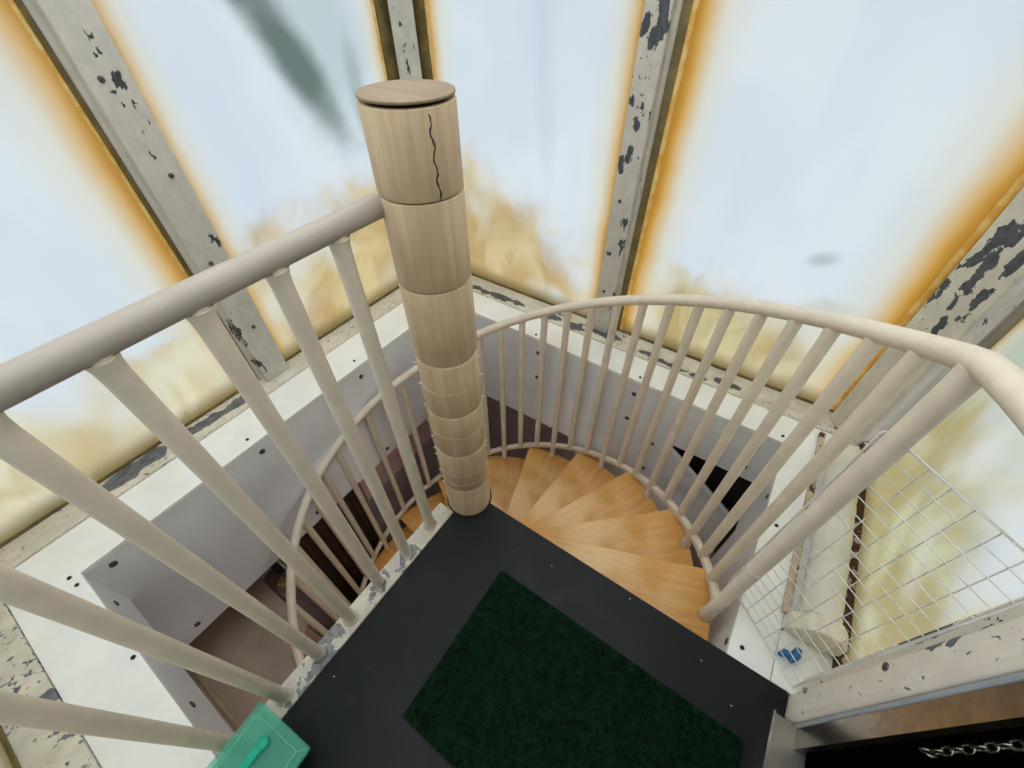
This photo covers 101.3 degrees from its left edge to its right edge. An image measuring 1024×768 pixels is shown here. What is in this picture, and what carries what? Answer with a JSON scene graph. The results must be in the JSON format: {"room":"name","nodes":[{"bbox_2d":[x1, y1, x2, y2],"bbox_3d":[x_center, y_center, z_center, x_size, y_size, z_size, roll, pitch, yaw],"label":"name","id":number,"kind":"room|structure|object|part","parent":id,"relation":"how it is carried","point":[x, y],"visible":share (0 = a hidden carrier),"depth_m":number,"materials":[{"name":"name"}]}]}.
{"room":"spiral staircase landing","nodes":[
{"label":"spiral staircase landing","id":0,"kind":"room"},
{"bbox_2d":[260,437,441,630],"bbox_3d":[-1.211,0.941,3.171,0.120,2.900,2.720,26,52,23],"label":"wall","id":1,"kind":"structure","parent":0,"point":[401,478],"depth_m":3.51,"materials":[{"name":"brown paint"}]},
{"bbox_2d":[0,0,258,543],"bbox_3d":[-1.544,-0.371,1.026,0.014,1.930,1.133,26,52,23],"label":"window","id":2,"kind":"structure","parent":1,"relation":"in","point":[77,248],"depth_m":1.35,"materials":[{"name":"white glass"}]},
{"bbox_2d":[0,286,402,568],"bbox_3d":[-1.164,-0.047,2.080,0.171,0.042,2.497,26,52,23],"label":"sill","id":3,"kind":"structure","parent":1,"relation":"on","point":[32,539],"depth_m":1.73,"materials":[{"name":"white paint"}]},
{"bbox_2d":[15,303,408,577],"bbox_3d":[-1.013,0.038,2.003,0.204,0.022,2.236,26,52,23],"label":"ledge","id":4,"kind":"object","parent":3,"relation":"attached to","point":[86,545],"visible":0.81,"depth_m":1.70,"materials":[{"name":"white paint"}]},
{"bbox_2d":[84,331,426,644],"bbox_3d":[-0.966,0.370,2.212,0.024,0.751,2.068,26,52,23],"label":"panel","id":5,"kind":"object","parent":4,"relation":"attached to","point":[174,606],"visible":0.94,"depth_m":1.93,"materials":[{"name":"grey laminate"}]},
{"bbox_2d":[22,0,399,381],"bbox_3d":[-0.873,-1.052,1.693,0.092,1.970,1.236,26,52,23],"label":"window","id":6,"kind":"structure","parent":1,"relation":"in","point":[255,101],"depth_m":1.59,"materials":[{"name":"white glass"}]},
{"bbox_2d":[264,561,297,598],"bbox_3d":[-1.404,1.205,2.613,0.210,0.020,0.160,26,52,23],"label":"shelf","id":7,"kind":"object","parent":1,"relation":"attached to","point":[272,575],"visible":0.36,"depth_m":2.60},
{"bbox_2d":[271,562,284,574],"bbox_3d":[-1.456,1.103,2.565,0.060,0.190,0.038,26,52,23],"label":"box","id":8,"kind":"object","parent":7,"relation":"on","point":[276,567],"visible":0.44,"depth_m":2.57,"materials":[{"name":"black"}]},
{"bbox_2d":[274,575,285,590],"bbox_3d":[-1.390,1.203,2.538,0.077,0.091,0.096,-32,54,-27],"label":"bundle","id":9,"kind":"object","parent":7,"relation":"on","point":[280,581],"visible":0.78,"depth_m":2.51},
{"bbox_2d":[299,489,383,603],"bbox_3d":[-1.259,1.360,3.302,0.031,2.130,0.585,26,52,23],"label":"door","id":10,"kind":"structure","parent":1,"relation":"in","point":[321,527],"depth_m":3.12,"materials":[{"name":"brown wood"}]},
{"bbox_2d":[359,417,431,499],"bbox_3d":[-0.782,0.149,3.084,0.020,1.140,1.110,26,52,23],"label":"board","id":11,"kind":"object","parent":1,"relation":"attached to","point":[424,432],"visible":0.2,"depth_m":3.27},
{"bbox_2d":[268,503,786,767],"bbox_3d":[0.033,0.947,1.135,1.122,0.052,0.978,26,52,23],"label":"floor","id":12,"kind":"structure","parent":0,"point":[351,715],"depth_m":1.25,"materials":[{"name":"black paint"}]},
{"bbox_2d":[7,573,222,767],"bbox_3d":[-0.770,1.052,1.023,2.189,0.022,0.176,26,52,23],"label":"ledge","id":13,"kind":"object","parent":12,"relation":"attached to","point":[87,670],"visible":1,"depth_m":1.21,"materials":[{"name":"white paint"}]},
{"bbox_2d":[86,577,234,756],"bbox_3d":[-0.692,1.112,1.142,1.874,0.243,0.024,26,52,23],"label":"panel","id":14,"kind":"object","parent":13,"relation":"attached to","point":[199,709],"visible":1,"depth_m":1.33,"materials":[{"name":"grey laminate"}]},
{"bbox_2d":[0,194,452,767],"bbox_3d":[-0.562,0.416,0.854,0.068,1.189,1.150,26,52,23],"label":"guard railing","id":15,"kind":"object","parent":12,"relation":"attached to","point":[95,347],"visible":0.98,"depth_m":0.69,"materials":[{"name":"beige paint"}]},
{"bbox_3d":[-0.569,0.018,0.444,0.043,0.047,1.150,26,52,23],"label":"handrail","id":16,"kind":"part","parent":15,"relation":"part of","materials":[{"name":"beige paint"}]},
{"bbox_2d":[215,714,307,767],"bbox_3d":[-0.612,0.944,0.995,0.178,0.161,0.240,23,50,21],"label":"plastic box","id":17,"kind":"object","parent":12,"relation":"on","point":[272,752],"visible":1,"depth_m":0.99,"materials":[{"name":"teal plastic"}]},
{"bbox_2d":[250,733,298,767],"bbox_3d":[-0.595,0.933,0.969,0.078,0.028,0.180,23,50,21],"label":"handle","id":18,"kind":"object","parent":17,"relation":"on","point":[278,754],"depth_m":1.00,"materials":[{"name":"teal plastic"}]},
{"bbox_2d":[403,571,745,767],"bbox_3d":[0.154,0.916,1.116,0.789,0.017,0.481,26,52,23],"label":"door mat","id":19,"kind":"object","parent":12,"relation":"on","point":[521,684],"visible":1,"depth_m":1.15,"materials":[{"name":"green carpet"}]},
{"bbox_2d":[708,476,774,651],"bbox_3d":[0.637,1.234,1.597,0.074,1.081,2.133,26,52,23],"label":"panel","id":20,"kind":"object","parent":12,"relation":"attached to","point":[720,629],"visible":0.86,"depth_m":1.66,"materials":[{"name":"grey laminate"}]},
{"bbox_2d":[725,431,821,680],"bbox_3d":[0.907,0.593,1.453,0.120,0.022,1.371,26,52,23],"label":"ledge","id":21,"kind":"object","parent":20,"relation":"on","point":[745,644],"visible":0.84,"depth_m":1.35,"materials":[{"name":"white paint"}]},
{"bbox_2d":[757,709,805,767],"bbox_3d":[0.438,1.217,0.813,0.088,0.036,1.065,26,52,23],"label":"threshold","id":22,"kind":"object","parent":12,"relation":"on","point":[777,751],"visible":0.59,"depth_m":1.07,"materials":[{"name":"metal"}]},
{"bbox_2d":[487,396,714,567],"bbox_3d":[0.625,0.705,3.385,2.560,2.900,0.130,26,52,23],"label":"wall","id":23,"kind":"structure","parent":0,"point":[494,418],"depth_m":3.46,"materials":[{"name":"paint"}]},
{"bbox_2d":[387,0,682,332],"bbox_3d":[-0.018,-1.223,1.851,1.339,1.970,0.199,26,52,23],"label":"window","id":24,"kind":"structure","parent":23,"relation":"in","point":[543,87],"depth_m":1.85,"materials":[{"name":"white glass"}]},
{"bbox_2d":[471,273,836,434],"bbox_3d":[0.509,-0.284,2.295,2.480,0.042,0.188,26,52,23],"label":"sill","id":25,"kind":"structure","parent":23,"relation":"on","point":[524,302],"depth_m":2.16,"materials":[{"name":"white paint"}]},
{"bbox_2d":[473,292,820,444],"bbox_3d":[0.392,-0.185,2.206,2.189,0.022,0.161,26,52,23],"label":"ledge","id":26,"kind":"object","parent":25,"relation":"attached to","point":[489,309],"visible":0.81,"depth_m":2.08,"materials":[{"name":"white paint"}]},
{"bbox_2d":[617,0,1023,446],"bbox_3d":[1.046,-0.649,1.290,1.327,1.970,0.320,26,52,23],"label":"window","id":27,"kind":"structure","parent":23,"relation":"in","point":[846,157],"depth_m":1.37,"materials":[{"name":"white glass"}]},
{"bbox_3d":[1.428,-0.360,0.996,0.058,1.950,0.018,26,52,23],"label":"edge moulding","id":28,"kind":"part","parent":27,"relation":"part of","materials":[{"name":"metal"}]},
{"bbox_2d":[783,696,787,717],"bbox_3d":[0.871,2.008,2.128,0.120,2.900,2.590,26,52,23],"label":"wall","id":29,"kind":"structure","parent":0,"point":[787,696],"depth_m":1.39,"materials":[{"name":"grey paint"}]},
{"bbox_2d":[484,357,751,547],"bbox_3d":[0.522,0.394,2.636,2.132,0.950,0.120,26,52,23],"label":"panel","id":30,"kind":"object","parent":29,"relation":"attached to","point":[717,475],"visible":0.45,"depth_m":2.42,"materials":[{"name":"grey laminate"}]},
{"bbox_2d":[475,315,780,481],"bbox_3d":[0.389,-0.013,2.268,1.874,0.314,0.024,26,52,23],"label":"panel","id":31,"kind":"object","parent":30,"relation":"on","point":[768,448],"visible":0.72,"depth_m":2.16,"materials":[{"name":"grey laminate"}]},
{"bbox_2d":[770,431,870,695],"bbox_3d":[1.138,0.548,1.479,0.229,0.056,1.130,26,52,23],"label":"sill","id":32,"kind":"structure","parent":29,"relation":"on","point":[777,677],"depth_m":1.32,"materials":[{"name":"white paint"}]},
{"bbox_2d":[777,647,802,664],"bbox_3d":[0.808,0.784,1.224,0.055,0.038,0.047,26,52,23],"label":"clip","id":33,"kind":"object","parent":32,"relation":"on","point":[794,652],"visible":0.87,"depth_m":1.21,"materials":[{"name":"blue plastic"}]},
{"bbox_2d":[782,445,863,656],"bbox_3d":[1.097,0.503,1.436,0.143,0.113,0.786,26,52,23],"label":"heater","id":34,"kind":"object","parent":32,"relation":"on","point":[851,451],"visible":0.56,"depth_m":1.29,"materials":[{"name":"beige metal"}]},
{"bbox_2d":[784,596,1023,727],"bbox_3d":[0.835,0.236,0.440,0.174,1.970,0.146,26,52,23],"label":"beam","id":35,"kind":"structure","parent":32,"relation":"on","point":[988,652],"depth_m":0.78,"materials":[{"name":"metal"}]},
{"bbox_2d":[728,430,1023,687],"bbox_3d":[0.749,0.468,0.988,0.008,0.817,0.300,-12,47,-11],"label":"mesh panel","id":36,"kind":"object","parent":35,"relation":"attached to","point":[992,612],"visible":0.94,"depth_m":0.86,"materials":[{"name":"white metal"}]},
{"bbox_2d":[793,680,1023,767],"bbox_3d":[0.508,0.616,0.076,0.185,1.970,1.160,26,52,23],"label":"door","id":37,"kind":"structure","parent":35,"relation":"attached to","point":[893,737],"depth_m":0.77,"materials":[{"name":"black paint"}]},
{"bbox_3d":[0.502,1.295,0.777,0.138,0.017,1.104,26,52,23],"label":"sill","id":38,"kind":"part","parent":37,"relation":"part of","materials":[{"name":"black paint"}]},
{"bbox_2d":[919,738,1023,758],"bbox_3d":[0.807,0.552,0.614,0.101,0.460,0.016,26,52,23],"label":"chain","id":39,"kind":"object","parent":37,"relation":"hanging from","point":[1009,745],"visible":1,"depth_m":0.70,"materials":[{"name":"metal"}]},
{"bbox_2d":[848,318,1023,661],"bbox_3d":[1.157,-0.074,0.719,0.001,1.930,0.950,26,52,23],"label":"window","id":40,"kind":"structure","parent":29,"relation":"in","point":[977,448],"depth_m":1.10,"materials":[{"name":"glass"}]},
{"bbox_3d":[-0.143,2.489,3.741,2.680,0.080,2.720,26,52,23],"label":"floor","id":41,"kind":"structure","parent":0,"visible":0},
{"bbox_2d":[185,577,323,735],"bbox_3d":[-1.199,2.131,2.738,1.185,1.872,0.566,26,52,23],"label":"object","id":42,"kind":"structure","parent":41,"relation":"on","point":[232,637],"depth_m":2.17,"materials":[{"name":"brown wood"}]},
{"bbox_2d":[286,79,1023,667],"bbox_3d":[-0.158,0.999,2.188,1.881,4.225,1.883,-5,46,-4],"label":"spiral staircase","id":43,"kind":"structure","parent":41,"relation":"on","point":[609,523],"depth_m":1.27,"materials":[{"name":"brown wood"}]},
{"bbox_3d":[-0.162,1.407,2.622,1.854,2.661,1.873,26,52,23],"label":"rail","id":44,"kind":"part","parent":43,"relation":"part of","materials":[{"name":"beige paint"}]},
{"bbox_3d":[-0.056,0.721,1.800,2.131,2.944,1.880,26,52,23],"label":"handrail","id":45,"kind":"part","parent":43,"relation":"part of","materials":[{"name":"beige paint"}]},
{"bbox_3d":[0.759,0.694,1.835,0.050,0.009,0.050,26,52,23],"label":"foot plate","id":46,"kind":"part","parent":43,"relation":"part of","materials":[{"name":"paint"}]},
{"bbox_3d":[0.685,0.807,1.474,0.057,0.009,0.056,26,52,23],"label":"foot plate","id":47,"kind":"part","parent":43,"relation":"part of","materials":[{"name":"paint"}]},
{"bbox_3d":[-0.882,2.233,1.925,2.440,2.900,0.120,26,52,23],"label":"wall","id":48,"kind":"structure","parent":0,"visible":0},
{"bbox_2d":[0,741,12,767],"bbox_3d":[-1.365,0.261,0.416,1.075,1.930,0.001,26,52,23],"label":"window","id":49,"kind":"structure","parent":48,"relation":"in","point":[5,762],"depth_m":1.07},
{"bbox_2d":[0,602,101,767],"bbox_3d":[-0.850,1.163,0.912,2.480,0.042,0.168,26,52,23],"label":"sill","id":50,"kind":"structure","parent":48,"relation":"on","point":[22,672],"depth_m":1.13,"materials":[{"name":"white paint"}]}
]}

